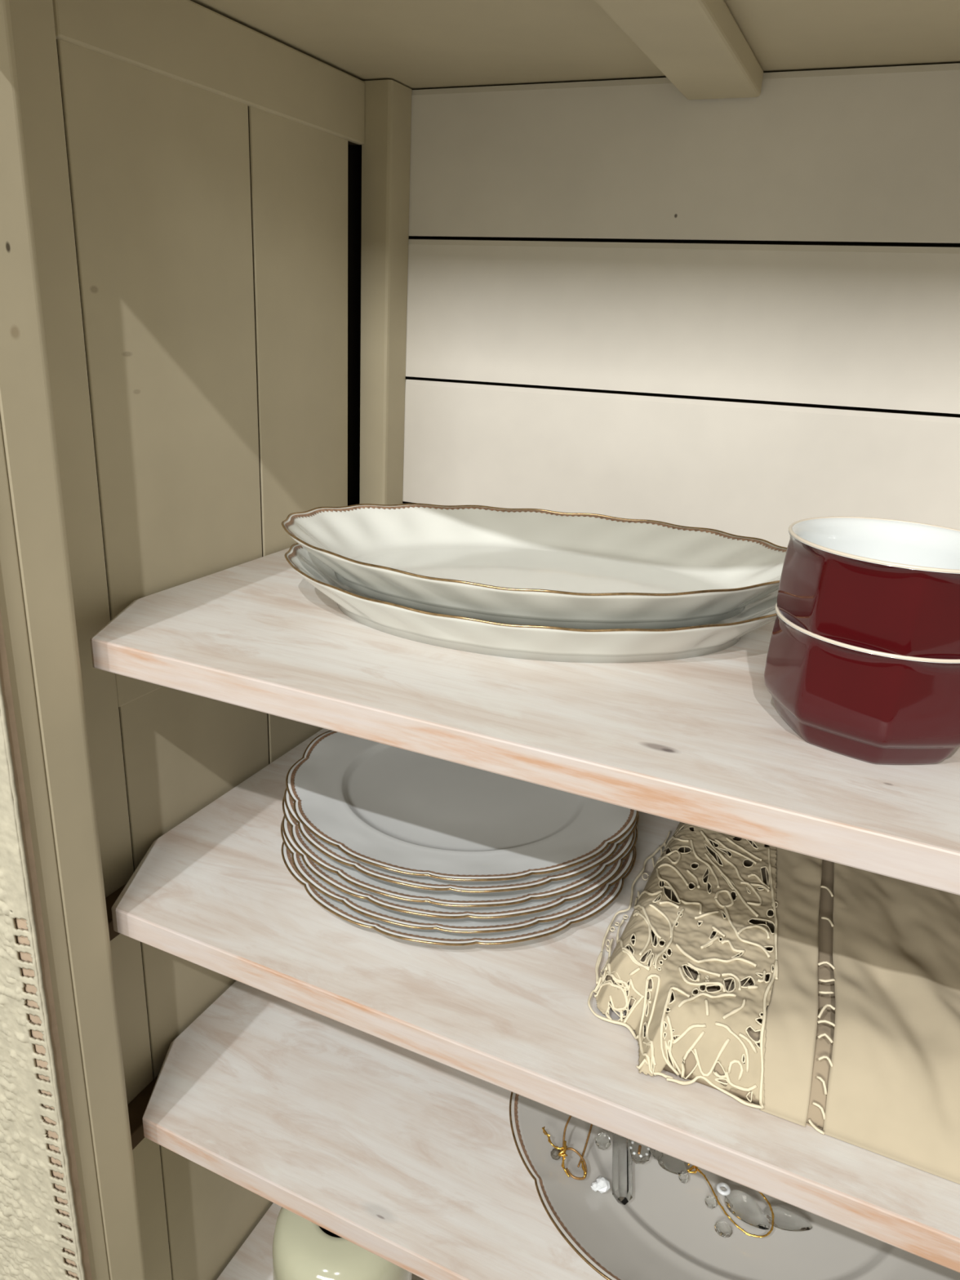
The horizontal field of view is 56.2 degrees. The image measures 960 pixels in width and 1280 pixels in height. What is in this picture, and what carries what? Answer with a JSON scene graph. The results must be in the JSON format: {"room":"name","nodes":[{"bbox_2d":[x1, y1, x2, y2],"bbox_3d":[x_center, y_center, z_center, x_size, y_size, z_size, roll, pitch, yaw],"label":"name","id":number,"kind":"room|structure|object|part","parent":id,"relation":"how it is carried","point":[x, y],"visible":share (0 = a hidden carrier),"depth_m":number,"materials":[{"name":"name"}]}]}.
{"room":"dining room","nodes":[
{"label":"dining room","id":0,"kind":"room"},
{"bbox_3d":[-0.314,1.587,-0.142,4.000,0.050,3.220,12,22,22],"label":"floor","id":1,"kind":"structure","parent":0,"visible":0},
{"bbox_2d":[0,0,959,1279],"bbox_3d":[0.183,0.488,0.549,0.840,1.596,0.398,12,22,22],"label":"cabinet","id":2,"kind":"object","parent":1,"relation":"on","point":[686,263],"visible":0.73,"depth_m":0.48,"materials":[{"name":"beige paint"}]},
{"bbox_2d":[0,609,92,1279],"bbox_3d":[-0.255,0.267,0.469,0.115,0.821,0.010,12,22,22],"label":"throw","id":3,"kind":"object","parent":2,"relation":"hanging from","point":[42,1232],"visible":1,"depth_m":0.43,"materials":[{"name":"beige fabric"}]},
{"bbox_3d":[-0.235,0.482,0.545,0.050,1.566,0.012,12,22,22],"label":"moulding","id":4,"kind":"part","parent":2,"relation":"part of","materials":[{"name":"beige paint"}]},
{"bbox_3d":[-0.227,0.476,0.562,0.050,1.566,0.026,12,22,22],"label":"post","id":5,"kind":"part","parent":2,"relation":"part of","materials":[{"name":"beige paint"}]},
{"bbox_3d":[-0.144,-0.019,0.564,0.016,0.040,0.237,12,22,22],"label":"rail","id":6,"kind":"part","parent":2,"relation":"part of","materials":[{"name":"beige paint"}]},
{"bbox_3d":[-0.128,-0.296,0.463,0.017,0.035,0.237,12,22,22],"label":"rail","id":7,"kind":"part","parent":2,"relation":"part of","materials":[{"name":"beige paint"}]},
{"bbox_2d":[216,1203,424,1279],"bbox_3d":[0.189,0.527,0.581,0.777,0.015,0.298,12,22,22],"label":"shelf","id":8,"kind":"object","parent":2,"relation":"attached to","point":[249,1255],"depth_m":0.68,"materials":[{"name":"white wood"}]},
{"bbox_2d":[272,1207,412,1279],"bbox_3d":[-0.088,0.424,0.583,0.088,0.149,0.088,12,22,22],"label":"ceramic vase","id":9,"kind":"object","parent":2,"relation":"on","point":[303,1250],"visible":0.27,"depth_m":0.54,"materials":[{"name":"beige ceramic"}]},
{"bbox_2d":[142,980,606,1279],"bbox_3d":[0.202,0.299,0.499,0.777,0.015,0.296,12,22,22],"label":"shelf","id":10,"kind":"object","parent":2,"relation":"attached to","point":[411,1159],"depth_m":0.50,"materials":[{"name":"white wood"}]},
{"bbox_3d":[-0.098,0.386,0.831,0.021,1.565,0.026,12,22,22],"label":"post","id":11,"kind":"part","parent":2,"relation":"part of","materials":[{"name":"beige paint"}]},
{"bbox_2d":[281,841,636,946],"bbox_3d":[-0.012,0.113,0.516,0.200,0.011,0.200,6,20,7],"label":"dinner plate","id":12,"kind":"object","parent":2,"relation":"on","point":[436,937],"visible":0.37,"depth_m":0.43,"materials":[{"name":"white ceramic"}]},
{"bbox_2d":[280,820,635,933],"bbox_3d":[-0.012,0.107,0.517,0.200,0.011,0.200,10,21,18],"label":"dinner plate","id":13,"kind":"object","parent":12,"relation":"on","point":[364,907],"visible":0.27,"depth_m":0.44,"materials":[{"name":"white ceramic"}]},
{"bbox_2d":[281,816,638,919],"bbox_3d":[-0.011,0.101,0.516,0.200,0.011,0.200,7,20,10],"label":"dinner plate","id":14,"kind":"object","parent":13,"relation":"on","point":[532,906],"visible":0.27,"depth_m":0.43,"materials":[{"name":"white ceramic"}]},
{"bbox_2d":[282,795,635,907],"bbox_3d":[-0.011,0.095,0.517,0.200,0.011,0.200,11,21,21],"label":"dinner plate","id":15,"kind":"object","parent":14,"relation":"on","point":[351,875],"visible":0.25,"depth_m":0.44,"materials":[{"name":"white ceramic"}]},
{"bbox_2d":[284,787,639,893],"bbox_3d":[-0.010,0.088,0.517,0.200,0.011,0.200,9,21,15],"label":"dinner plate","id":16,"kind":"object","parent":15,"relation":"on","point":[428,883],"visible":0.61,"depth_m":0.43,"materials":[{"name":"white ceramic"}]},
{"bbox_2d":[285,729,638,881],"bbox_3d":[-0.009,0.083,0.516,0.200,0.011,0.200,12,22,22],"label":"dinner plate","id":17,"kind":"object","parent":16,"relation":"on","point":[388,807],"visible":0.63,"depth_m":0.48,"materials":[{"name":"white ceramic"}]},
{"bbox_2d":[89,547,959,895],"bbox_3d":[0.216,0.030,0.400,0.777,0.015,0.298,12,22,22],"label":"shelf","id":18,"kind":"object","parent":2,"relation":"attached to","point":[703,741],"depth_m":0.36,"materials":[{"name":"white wood"}]},
{"bbox_2d":[284,542,777,662],"bbox_3d":[0.030,-0.025,0.466,0.262,0.026,0.170,2,20,-2],"label":"oval platter","id":19,"kind":"object","parent":2,"relation":"on","point":[534,642],"visible":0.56,"depth_m":0.41,"materials":[{"name":"beige ceramic"}]},
{"bbox_2d":[281,502,786,629],"bbox_3d":[0.029,-0.041,0.458,0.262,0.026,0.170,3,20,-2],"label":"oval platter","id":20,"kind":"object","parent":19,"relation":"on","point":[524,566],"visible":0.94,"depth_m":0.48,"materials":[{"name":"beige ceramic"}]},
{"bbox_2d":[111,728,959,1272],"bbox_3d":[0.208,0.164,0.447,0.777,0.015,0.302,12,22,22],"label":"shelf","id":21,"kind":"object","parent":2,"relation":"attached to","point":[206,882],"depth_m":0.41,"materials":[{"name":"white wood"}]},
{"bbox_2d":[509,1091,959,1279],"bbox_3d":[0.147,0.275,0.507,0.264,0.021,0.264,12,22,22],"label":"serving dish","id":22,"kind":"object","parent":2,"relation":"on","point":[666,1231],"visible":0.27,"depth_m":0.45,"materials":[{"name":"white ceramic"}]},
{"bbox_2d":[542,1115,632,1204],"bbox_3d":[0.058,0.273,0.486,0.050,0.020,0.048,6,20,7],"label":"crystal pendant","id":23,"kind":"object","parent":22,"relation":"on","point":[622,1173],"visible":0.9,"depth_m":0.48,"materials":[{"name":"clear glass"}]},
{"bbox_3d":[0.052,0.268,0.487,0.017,0.012,0.044,7,20,12],"label":"brown cord","id":24,"kind":"part","parent":23,"relation":"part of","materials":[{"name":"gold metal"}]},
{"bbox_2d":[629,1140,651,1164],"bbox_3d":[0.087,0.279,0.490,0.012,0.010,0.012,12,22,22],"label":"crystal pendant","id":25,"kind":"object","parent":22,"relation":"on","point":[641,1153],"visible":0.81,"depth_m":0.49,"materials":[{"name":"clear glass"}]},
{"bbox_2d":[652,1149,688,1183],"bbox_3d":[0.104,0.283,0.487,0.013,0.006,0.023,-15,27,-41],"label":"crystal pendant","id":26,"kind":"object","parent":22,"relation":"on","point":[671,1164],"visible":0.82,"depth_m":0.48,"materials":[{"name":"clear glass"}]},
{"bbox_2d":[686,1163,812,1237],"bbox_3d":[0.136,0.293,0.460,0.065,0.010,0.032,12,22,22],"label":"crystal pendant","id":27,"kind":"object","parent":22,"relation":"on","point":[741,1205],"visible":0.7,"depth_m":0.46,"materials":[{"name":"clear glass"}]},
{"bbox_2d":[587,822,959,1184],"bbox_3d":[0.239,0.159,0.402,0.360,0.032,0.218,12,22,22],"label":"lace tablecloth","id":28,"kind":"object","parent":2,"relation":"on","point":[802,989],"visible":0.82,"depth_m":0.38,"materials":[{"name":"beige fabric"}]},
{"bbox_3d":[0.109,0.137,0.440,0.087,0.029,0.187,12,22,22],"label":"lace cord","id":29,"kind":"part","parent":28,"relation":"part of","materials":[{"name":"beige fabric"}]},
{"bbox_2d":[764,602,959,764],"bbox_3d":[0.153,0.014,0.347,0.082,0.045,0.082,12,22,22],"label":"bowl","id":30,"kind":"object","parent":2,"relation":"on","point":[853,703],"visible":0.77,"depth_m":0.32,"materials":[{"name":"ceramic"}]},
{"bbox_2d":[776,516,959,663],"bbox_3d":[0.155,-0.015,0.337,0.082,0.045,0.082,12,22,22],"label":"bowl","id":31,"kind":"object","parent":30,"relation":"on","point":[891,586],"visible":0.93,"depth_m":0.31,"materials":[{"name":"ceramic"}]}
]}

